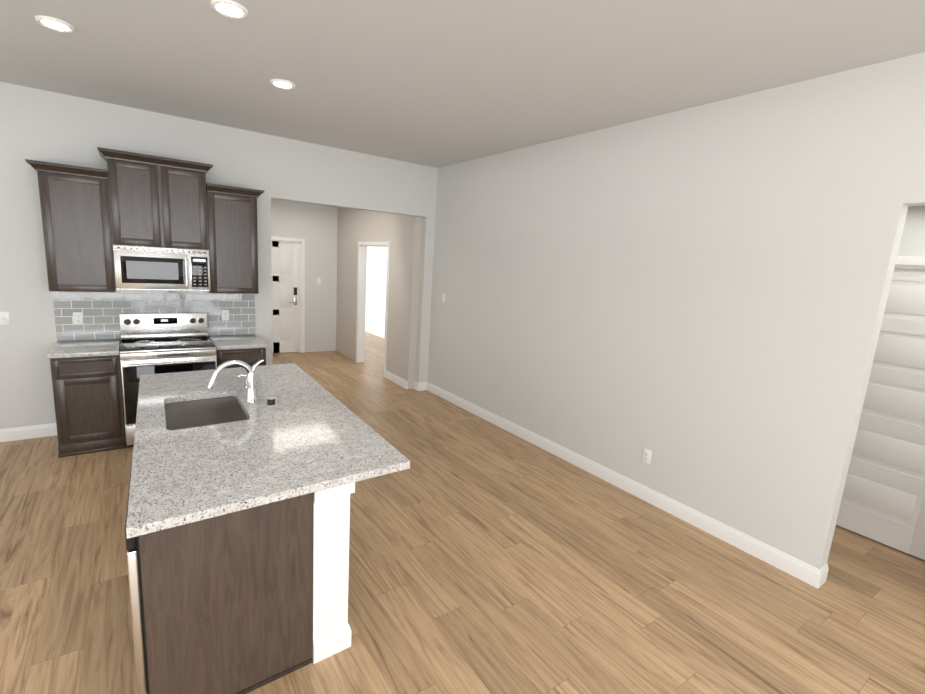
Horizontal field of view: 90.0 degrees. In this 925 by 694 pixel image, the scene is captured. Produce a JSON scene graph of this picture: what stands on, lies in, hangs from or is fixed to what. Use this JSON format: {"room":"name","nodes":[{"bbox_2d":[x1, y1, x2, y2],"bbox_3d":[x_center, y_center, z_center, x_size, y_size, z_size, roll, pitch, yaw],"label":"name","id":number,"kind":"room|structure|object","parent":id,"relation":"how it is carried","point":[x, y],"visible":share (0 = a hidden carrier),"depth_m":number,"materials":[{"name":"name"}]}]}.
{"room":"kitchen","nodes":[
{"label":"kitchen","id":0,"kind":"room"},
{"bbox_2d":[0,82,437,428],"bbox_3d":[-3.074,-0.734,4.734,6.620,3.090,0.120,-4,13,-35],"label":"wall","id":1,"kind":"structure","parent":0,"point":[44,125],"depth_m":4.35,"materials":[{"name":"white paint"}]},
{"bbox_2d":[0,312,10,324],"bbox_3d":[-4.037,-0.251,4.076,0.072,0.117,0.010,-4,13,-35],"label":"outlet","id":2,"kind":"object","parent":1,"relation":"attached to","point":[4,318],"visible":1,"depth_m":4.08,"materials":[{"name":"white plastic"}]},
{"bbox_2d":[0,423,56,441],"bbox_3d":[-4.829,0.846,3.761,2.468,0.120,0.015,-4,13,-35],"label":"baseboard","id":3,"kind":"structure","parent":1,"relation":"attached to","point":[25,432],"depth_m":4.30,"materials":[{"name":"white wood"}]},
{"bbox_2d":[25,159,116,291],"bbox_3d":[-3.427,-1.031,4.096,0.520,1.060,0.386,-4,13,-35],"label":"upper cabinet","id":4,"kind":"object","parent":1,"relation":"attached to","point":[76,222],"visible":0.94,"depth_m":4.00,"materials":[{"name":"brown wood"}]},
{"bbox_2d":[52,290,254,340],"bbox_3d":[-3.056,-0.341,4.756,1.717,0.482,0.008,-4,13,-35],"label":"tile backsplash","id":5,"kind":"structure","parent":1,"relation":"attached to","point":[101,311],"depth_m":4.61,"materials":[{"name":"grey tile"}]},
{"bbox_2d":[73,312,83,324],"bbox_3d":[-3.620,-0.269,4.359,0.072,0.117,0.009,-4,13,-35],"label":"outlet","id":6,"kind":"object","parent":5,"relation":"attached to","point":[77,318],"visible":1,"depth_m":4.36,"materials":[{"name":"white plastic"}]},
{"bbox_2d":[222,310,228,320],"bbox_3d":[-2.597,-0.347,5.069,0.072,0.117,0.009,-4,13,-35],"label":"outlet","id":7,"kind":"object","parent":5,"relation":"attached to","point":[225,315],"visible":1,"depth_m":5.07,"materials":[{"name":"white plastic"}]},
{"bbox_2d":[97,147,212,249],"bbox_3d":[-2.879,-1.362,4.404,0.874,0.803,0.396,-4,13,-35],"label":"upper cabinet","id":8,"kind":"object","parent":1,"relation":"attached to","point":[157,201],"visible":1,"depth_m":4.27,"materials":[{"name":"brown wood"}]},
{"bbox_2d":[113,244,210,290],"bbox_3d":[-2.897,-0.763,4.486,0.752,0.398,0.461,-4,13,-35],"label":"microwave","id":9,"kind":"object","parent":8,"relation":"attached to","point":[150,268],"visible":1,"depth_m":4.32,"materials":[{"name":"silver metal"}]},
{"bbox_2d":[206,183,264,293],"bbox_3d":[-2.376,-1.099,4.829,0.515,1.060,0.386,-4,13,-35],"label":"upper cabinet","id":10,"kind":"object","parent":1,"relation":"attached to","point":[232,232],"visible":1,"depth_m":4.70,"materials":[{"name":"brown wood"}]},
{"bbox_2d":[271,199,338,351],"bbox_3d":[-3.401,-1.395,8.221,2.340,3.090,0.120,-4,13,-35],"label":"wall","id":11,"kind":"structure","parent":0,"point":[332,236],"depth_m":8.62,"materials":[{"name":"white paint"}]},
{"bbox_2d":[271,241,299,352],"bbox_3d":[-3.351,-0.874,8.321,0.840,2.013,0.119,-4,13,-35],"label":"front door","id":12,"kind":"structure","parent":11,"relation":"in","point":[285,261],"depth_m":8.43,"materials":[{"name":"white wood"}]},
{"bbox_2d":[271,236,304,352],"bbox_3d":[-3.369,-0.911,8.343,1.000,2.100,0.140,-4,13,-35],"label":"door frame","id":13,"kind":"structure","parent":11,"relation":"attached to","point":[302,290],"depth_m":8.51,"materials":[{"name":"white wood"}]},
{"bbox_2d":[365,247,386,337],"bbox_3d":[-1.005,-1.351,9.613,0.050,2.800,5.400,-4,13,-35],"label":"wall","id":14,"kind":"structure","parent":0,"point":[376,288],"depth_m":11.07,"materials":[{"name":"white paint"}]},
{"bbox_2d":[335,207,421,388],"bbox_3d":[-1.536,-1.187,7.737,0.120,3.090,3.100,-4,13,-35],"label":"wall","id":15,"kind":"structure","parent":0,"point":[353,226],"depth_m":7.04,"materials":[{"name":"white paint"}]},
{"bbox_2d":[356,242,389,376],"bbox_3d":[-1.452,-0.661,7.648,0.140,2.100,1.190,-4,13,-35],"label":"door frame","id":16,"kind":"structure","parent":15,"relation":"attached to","point":[361,299],"depth_m":7.99,"materials":[{"name":"white wood"}]},
{"bbox_2d":[385,370,407,388],"bbox_3d":[-1.010,0.490,7.021,0.015,0.120,0.738,-4,13,-35],"label":"baseboard","id":17,"kind":"structure","parent":15,"relation":"attached to","point":[396,379],"depth_m":6.99,"materials":[{"name":"white wood"}]},
{"bbox_2d":[0,331,924,693],"bbox_3d":[-0.667,1.025,4.841,10.900,0.100,14.500,-4,13,-35],"label":"floor","id":18,"kind":"structure","parent":0,"point":[486,557],"depth_m":2.74,"materials":[{"name":"brown wood"}]},
{"bbox_2d":[50,342,125,457],"bbox_3d":[-3.427,0.455,4.279,0.473,0.876,0.637,-4,13,-35],"label":"base cabinet","id":19,"kind":"object","parent":18,"relation":"on","point":[88,402],"visible":0.92,"depth_m":4.03,"materials":[{"name":"brown wood"}]},
{"bbox_2d":[47,339,119,358],"bbox_3d":[-3.400,0.007,4.192,0.473,0.037,0.642,-4,13,-35],"label":"countertop","id":20,"kind":"structure","parent":19,"relation":"on","point":[82,348],"depth_m":4.08,"materials":[{"name":"stone"}]},
{"bbox_2d":[119,313,216,446],"bbox_3d":[-2.879,0.290,4.557,0.756,1.168,0.737,-4,13,-35],"label":"range","id":21,"kind":"object","parent":18,"relation":"on","point":[155,343],"visible":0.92,"depth_m":4.41,"materials":[{"name":"silver metal"}]},
{"bbox_2d":[125,395,354,693],"bbox_3d":[-1.452,0.850,2.817,0.906,0.876,2.192,-4,13,-35],"label":"kitchen island","id":22,"kind":"object","parent":18,"relation":"on","point":[234,604],"depth_m":1.91,"materials":[{"name":"brown wood"}]},
{"bbox_2d":[125,456,168,693],"bbox_3d":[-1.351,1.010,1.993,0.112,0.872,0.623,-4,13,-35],"label":"dishwasher","id":23,"kind":"object","parent":22,"relation":"in","point":[132,544],"depth_m":1.71,"materials":[{"name":"silver metal"}]},
{"bbox_2d":[125,363,409,538],"bbox_3d":[-1.308,0.443,2.811,1.178,0.134,2.254,-4,13,-35],"label":"island countertop","id":24,"kind":"structure","parent":22,"relation":"on","point":[309,442],"depth_m":2.21,"materials":[{"name":"grey stone"}]},
{"bbox_2d":[205,359,276,406],"bbox_3d":[-1.358,0.223,2.856,0.373,0.276,0.178,-4,13,-35],"label":"faucet","id":25,"kind":"object","parent":24,"relation":"on","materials":[{"name":"silver metal"}]},
{"bbox_2d":[265,396,276,405],"bbox_3d":[-1.207,0.341,2.920,0.064,0.041,0.064,-4,13,-35],"label":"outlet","id":26,"kind":"object","parent":24,"relation":"attached to","point":[271,401],"depth_m":2.90,"materials":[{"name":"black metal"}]},
{"bbox_2d":[216,348,265,368],"bbox_3d":[-2.420,0.390,4.982,0.468,0.876,0.637,-4,13,-35],"label":"base cabinet","id":27,"kind":"object","parent":18,"relation":"on","point":[251,356],"visible":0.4,"depth_m":4.67,"materials":[{"name":"brown wood"}]},
{"bbox_2d":[208,334,267,349],"bbox_3d":[-2.382,-0.059,4.902,0.476,0.037,0.642,-4,13,-35],"label":"countertop","id":28,"kind":"structure","parent":27,"relation":"on","point":[228,342],"depth_m":4.79,"materials":[{"name":"stone"}]},
{"bbox_2d":[0,0,924,167],"bbox_3d":[-0.536,-1.506,0.919,6.500,0.120,8.600,-4,13,-35],"label":"ceiling","id":29,"kind":"structure","parent":0,"point":[437,83],"depth_m":2.87,"materials":[{"name":"grey paint"}]},
{"bbox_2d":[35,15,74,32],"bbox_3d":[-2.380,-1.883,2.704,0.178,0.014,0.178,-4,13,-35],"label":"recessed light","id":30,"kind":"object","parent":29,"relation":"in","point":[54,24],"visible":1,"depth_m":2.69,"materials":[{"name":"white plastic"}]},
{"bbox_2d":[210,0,247,18],"bbox_3d":[-1.211,-1.754,2.405,0.178,0.014,0.178,-4,13,-35],"label":"recessed light","id":31,"kind":"object","parent":29,"relation":"in","point":[230,9],"visible":1,"depth_m":2.40,"materials":[{"name":"white plastic"}]},
{"bbox_2d":[270,79,294,88],"bbox_3d":[-1.337,-1.953,3.444,0.178,0.014,0.178,-4,13,-35],"label":"recessed light","id":32,"kind":"object","parent":29,"relation":"in","point":[281,83],"visible":1,"depth_m":3.43,"materials":[{"name":"white plastic"}]},
{"bbox_2d":[427,52,924,568],"bbox_3d":[2.074,-0.105,3.100,0.120,3.090,8.600,-4,13,-35],"label":"wall","id":33,"kind":"structure","parent":0,"point":[693,300],"depth_m":3.41,"materials":[{"name":"white paint"}]},
{"bbox_2d":[414,381,828,588],"bbox_3d":[0.813,1.001,4.875,0.275,0.120,4.965,-4,13,-35],"label":"baseboard","id":34,"kind":"structure","parent":33,"relation":"attached to","point":[813,576],"depth_m":3.75,"materials":[{"name":"white wood"}]},
{"bbox_2d":[642,448,651,463],"bbox_3d":[1.534,0.910,3.854,0.009,0.117,0.072,-4,13,-35],"label":"outlet","id":35,"kind":"object","parent":33,"relation":"attached to","point":[646,458],"visible":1,"depth_m":3.85,"materials":[{"name":"white plastic"}]},
{"bbox_2d":[897,205,924,256],"bbox_3d":[3.301,0.293,3.128,0.120,2.450,4.300,-4,13,-35],"label":"wall","id":36,"kind":"structure","parent":0,"point":[912,242],"depth_m":3.19,"materials":[{"name":"white paint"}]},
{"bbox_2d":[836,267,924,559],"bbox_3d":[3.087,0.441,3.366,0.105,2.024,0.802,-4,13,-35],"label":"closet door","id":37,"kind":"structure","parent":36,"relation":"in","point":[883,499],"depth_m":3.35,"materials":[{"name":"white wood"}]},
{"bbox_2d":[895,256,924,268],"bbox_3d":[3.119,0.413,3.382,0.140,2.100,0.930,-4,13,-35],"label":"door frame","id":38,"kind":"structure","parent":36,"relation":"attached to","point":[910,262],"depth_m":3.20,"materials":[{"name":"white wood"}]}
]}

